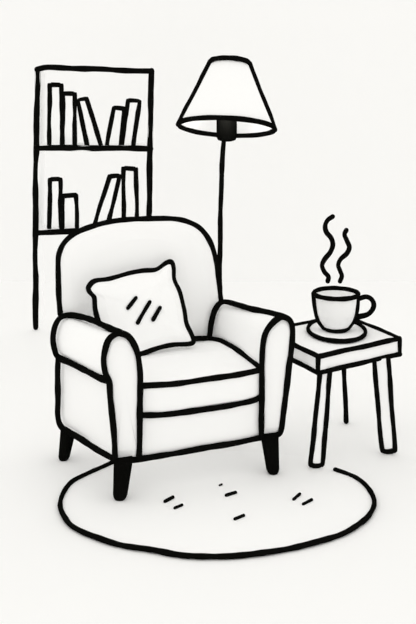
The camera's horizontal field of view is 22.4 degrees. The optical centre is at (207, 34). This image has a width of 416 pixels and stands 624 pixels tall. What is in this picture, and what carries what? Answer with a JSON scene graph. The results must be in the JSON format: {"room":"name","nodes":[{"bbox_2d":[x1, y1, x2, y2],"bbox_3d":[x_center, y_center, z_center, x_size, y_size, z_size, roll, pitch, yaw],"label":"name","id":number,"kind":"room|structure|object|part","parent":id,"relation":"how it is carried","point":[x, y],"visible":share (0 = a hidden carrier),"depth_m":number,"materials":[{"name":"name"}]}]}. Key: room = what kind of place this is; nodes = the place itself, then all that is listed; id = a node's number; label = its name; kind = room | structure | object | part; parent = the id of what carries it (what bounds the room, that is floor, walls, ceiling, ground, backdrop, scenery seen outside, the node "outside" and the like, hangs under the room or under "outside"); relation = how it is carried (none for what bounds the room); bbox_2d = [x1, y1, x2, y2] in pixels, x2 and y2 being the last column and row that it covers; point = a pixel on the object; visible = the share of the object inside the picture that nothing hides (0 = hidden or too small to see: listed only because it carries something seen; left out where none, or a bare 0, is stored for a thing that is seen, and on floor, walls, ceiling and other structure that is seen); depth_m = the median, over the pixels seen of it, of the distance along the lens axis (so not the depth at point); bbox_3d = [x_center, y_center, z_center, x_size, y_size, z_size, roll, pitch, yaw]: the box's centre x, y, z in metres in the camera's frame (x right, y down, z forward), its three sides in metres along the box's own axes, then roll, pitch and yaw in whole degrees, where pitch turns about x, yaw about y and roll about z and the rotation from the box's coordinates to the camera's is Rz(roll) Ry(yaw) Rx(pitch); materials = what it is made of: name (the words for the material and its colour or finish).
{"room":"living room","nodes":[
{"label":"living room","id":0,"kind":"room"},
{"bbox_2d":[0,0,415,281],"bbox_3d":[0.000,-0.050,6.650,12.000,3.200,0.100,0,0,0],"label":"wall","id":1,"kind":"structure","parent":0,"point":[337,78],"depth_m":6.60,"materials":[{"name":"white paint"}]},
{"bbox_2d":[0,282,415,623],"bbox_3d":[0.000,1.600,2.400,12.000,0.100,8.800,0,0,0],"label":"floor","id":2,"kind":"structure","parent":0,"point":[51,572],"depth_m":3.30,"materials":[{"name":"white paint"}]},
{"bbox_2d":[32,64,155,329],"bbox_3d":[-0.602,0.854,5.605,0.642,1.398,0.183,0,0,0],"label":"bookcase","id":3,"kind":"object","parent":2,"relation":"on","point":[39,229],"visible":0.8,"depth_m":5.52,"materials":[{"name":"wood"}]},
{"bbox_3d":[-0.901,0.859,5.605,0.044,1.382,0.183,0,0,0],"label":"panel","id":4,"kind":"part","parent":3,"relation":"part of","materials":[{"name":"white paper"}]},
{"bbox_2d":[47,176,63,228],"bbox_3d":[-0.809,0.889,5.610,0.086,0.280,0.130,0,0,0],"label":"book","id":5,"kind":"object","parent":3,"relation":"on","point":[55,184],"visible":0.98,"depth_m":5.55,"materials":[{"name":"white paper"}]},
{"bbox_2d":[47,82,64,144],"bbox_3d":[-0.804,0.421,5.610,0.096,0.343,0.131,0,0,0],"label":"book","id":6,"kind":"object","parent":3,"relation":"on","point":[55,129],"visible":0.98,"depth_m":5.55,"materials":[{"name":"white paper"}]},
{"bbox_2d":[60,91,77,144],"bbox_3d":[-0.736,0.444,5.610,0.090,0.296,0.131,0,0,0],"label":"book","id":7,"kind":"object","parent":3,"relation":"on","point":[68,99],"visible":0.99,"depth_m":5.55,"materials":[{"name":"white paper"}]},
{"bbox_2d":[60,191,79,228],"bbox_3d":[-0.732,0.930,5.610,0.103,0.195,0.130,0,0,0],"label":"book","id":8,"kind":"object","parent":3,"relation":"on","point":[69,202],"visible":0.94,"depth_m":5.55,"materials":[{"name":"white paper"}]},
{"bbox_2d":[77,97,102,144],"bbox_3d":[-0.625,0.459,5.610,0.140,0.268,0.131,0,0,0],"label":"book","id":9,"kind":"object","parent":3,"relation":"on","point":[91,133],"visible":1,"depth_m":5.55,"materials":[{"name":"white paper"}]},
{"bbox_2d":[93,173,121,222],"bbox_3d":[-0.535,0.880,5.610,0.159,0.298,0.131,0,0,0],"label":"book","id":10,"kind":"object","parent":3,"relation":"on","point":[105,208],"visible":0.8,"depth_m":5.55,"materials":[{"name":"white paper"}]},
{"bbox_2d":[105,106,125,144],"bbox_3d":[-0.487,0.482,5.610,0.115,0.220,0.130,0,0,0],"label":"book","id":11,"kind":"object","parent":3,"relation":"on","point":[117,114],"visible":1,"depth_m":5.55,"materials":[{"name":"white paper"}]},
{"bbox_2d":[121,165,138,216],"bbox_3d":[-0.412,0.860,5.610,0.097,0.338,0.131,0,0,0],"label":"book","id":12,"kind":"object","parent":3,"relation":"on","point":[129,179],"visible":0.77,"depth_m":5.55,"materials":[{"name":"white paper"}]},
{"bbox_2d":[119,98,141,144],"bbox_3d":[-0.410,0.463,5.610,0.118,0.260,0.130,0,0,0],"label":"book","id":13,"kind":"object","parent":3,"relation":"on","point":[129,129],"visible":1,"depth_m":5.55,"materials":[{"name":"white paper"}]},
{"bbox_3d":[-0.304,0.863,5.605,0.046,1.380,0.183,0,0,0],"label":"panel","id":14,"kind":"part","parent":3,"relation":"part of","materials":[{"name":"wood"}]},
{"bbox_2d":[57,451,376,559],"bbox_3d":[0.032,1.541,3.497,1.056,0.019,0.805,0,0,0],"label":"rug","id":15,"kind":"object","parent":2,"relation":"on","point":[223,505],"visible":0.98,"depth_m":3.44,"materials":[{"name":"white fabric"}]},
{"bbox_2d":[50,216,294,500],"bbox_3d":[-0.149,1.115,3.814,0.799,0.871,0.538,0,0,-22],"label":"armchair","id":16,"kind":"object","parent":15,"relation":"on","point":[229,388],"visible":0.98,"depth_m":3.71,"materials":[{"name":"white fabric"}]},
{"bbox_3d":[-0.514,1.496,3.842,0.064,0.108,0.061,0,0,0],"label":"leg","id":17,"kind":"part","parent":16,"relation":"part of","materials":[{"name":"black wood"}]},
{"bbox_3d":[-0.398,1.208,3.666,0.145,0.451,0.438,0,0,-34],"label":"armrest","id":18,"kind":"part","parent":16,"relation":"part of","materials":[{"name":"white fabric"}]},
{"bbox_3d":[-0.283,1.478,3.505,0.067,0.132,0.068,0,0,0],"label":"leg","id":19,"kind":"part","parent":16,"relation":"part of","materials":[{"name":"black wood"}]},
{"bbox_3d":[-0.266,1.039,3.992,0.664,0.719,0.122,0,0,-22],"label":"backrest","id":20,"kind":"part","parent":16,"relation":"part of","materials":[{"name":"white fabric"}]},
{"bbox_2d":[86,259,195,355],"bbox_3d":[-0.245,1.000,3.833,0.398,0.322,0.107,0,0,-25],"label":"throw pillow","id":21,"kind":"object","parent":16,"relation":"on","point":[148,304],"visible":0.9,"depth_m":3.81,"materials":[{"name":"white fabric"}]},
{"bbox_2d":[141,336,258,417],"bbox_3d":[-0.128,1.219,3.779,0.552,0.167,0.400,0,0,-22],"label":"seat cushion","id":22,"kind":"object","parent":16,"relation":"on","point":[213,376],"depth_m":3.66,"materials":[{"name":"white fabric"}]},
{"bbox_3d":[-0.111,1.360,3.784,0.595,0.156,0.391,0,0,-22],"label":"seat","id":23,"kind":"part","parent":16,"relation":"part of","materials":[{"name":"white fabric"}]},
{"bbox_3d":[0.148,1.208,3.886,0.151,0.437,0.418,0,0,-28],"label":"armrest","id":24,"kind":"part","parent":16,"relation":"part of","materials":[{"name":"white fabric"}]},
{"bbox_3d":[0.218,1.479,3.710,0.066,0.130,0.066,0,0,0],"label":"leg","id":25,"kind":"part","parent":16,"relation":"part of","materials":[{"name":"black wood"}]},
{"bbox_2d":[176,55,276,292],"bbox_3d":[0.080,0.819,4.560,0.442,1.462,0.421,0,0,0],"label":"floor lamp","id":26,"kind":"object","parent":2,"relation":"on","point":[227,102],"visible":0.9,"depth_m":4.52,"materials":[{"name":"white fabric"}]},
{"bbox_3d":[0.080,0.277,4.560,0.442,0.380,0.421,0,0,0],"label":"lamp shade","id":27,"kind":"part","parent":26,"relation":"part of","materials":[{"name":"white fabric"}]},
{"bbox_2d":[216,120,236,141],"bbox_3d":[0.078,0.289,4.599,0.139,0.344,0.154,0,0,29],"label":"bulb socket","id":28,"kind":"object","parent":26,"relation":"attached to","point":[226,131],"depth_m":4.52,"materials":[{"name":"black plastic"}]},
{"bbox_2d":[293,319,401,467],"bbox_3d":[0.467,1.340,3.991,0.426,0.422,0.427,0,0,-27],"label":"side table","id":29,"kind":"object","parent":2,"relation":"on","point":[379,346],"visible":0.7,"depth_m":3.87,"materials":[{"name":"white wood"}]},
{"bbox_3d":[0.400,1.365,3.754,0.088,0.358,0.036,0,0,0],"label":"leg","id":30,"kind":"part","parent":29,"relation":"part of","materials":[{"name":"white wood"}]},
{"bbox_2d":[306,320,366,343],"bbox_3d":[0.492,1.129,4.022,0.232,0.020,0.309,0,0,0],"label":"saucer","id":31,"kind":"object","parent":29,"relation":"on","point":[358,332],"visible":0.73,"depth_m":3.97,"materials":[{"name":"white ceramic"}]},
{"bbox_2d":[311,286,375,332],"bbox_3d":[0.509,1.061,4.029,0.222,0.153,0.184,0,0,34],"label":"cup","id":32,"kind":"object","parent":31,"relation":"on","point":[335,308],"visible":1,"depth_m":4.00,"materials":[{"name":"white ceramic"}]},
{"bbox_2d":[320,214,334,283],"bbox_3d":[0.460,0.824,4.040,0.061,0.270,0.043,0,0,0],"label":"steam wisp","id":33,"kind":"object","parent":32,"relation":"on","point":[328,219],"visible":1,"depth_m":4.03,"materials":[{"name":"black"}]},
{"bbox_2d":[336,228,351,283],"bbox_3d":[0.523,0.848,4.040,0.058,0.213,0.042,0,0,0],"label":"steam wisp","id":34,"kind":"object","parent":32,"relation":"on","point":[346,253],"visible":1,"depth_m":4.03,"materials":[{"name":"black"}]},
{"bbox_3d":[0.605,1.047,4.040,0.085,0.097,0.022,0,0,0],"label":"handle","id":35,"kind":"part","parent":32,"relation":"part of","materials":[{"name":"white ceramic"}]},
{"bbox_3d":[0.544,1.369,4.189,0.035,0.364,0.023,0,0,0],"label":"leg","id":36,"kind":"part","parent":29,"relation":"part of","materials":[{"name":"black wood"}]},
{"bbox_3d":[0.653,1.369,3.894,0.095,0.360,0.036,0,0,0],"label":"leg","id":37,"kind":"part","parent":29,"relation":"part of","materials":[{"name":"white wood"}]}
]}

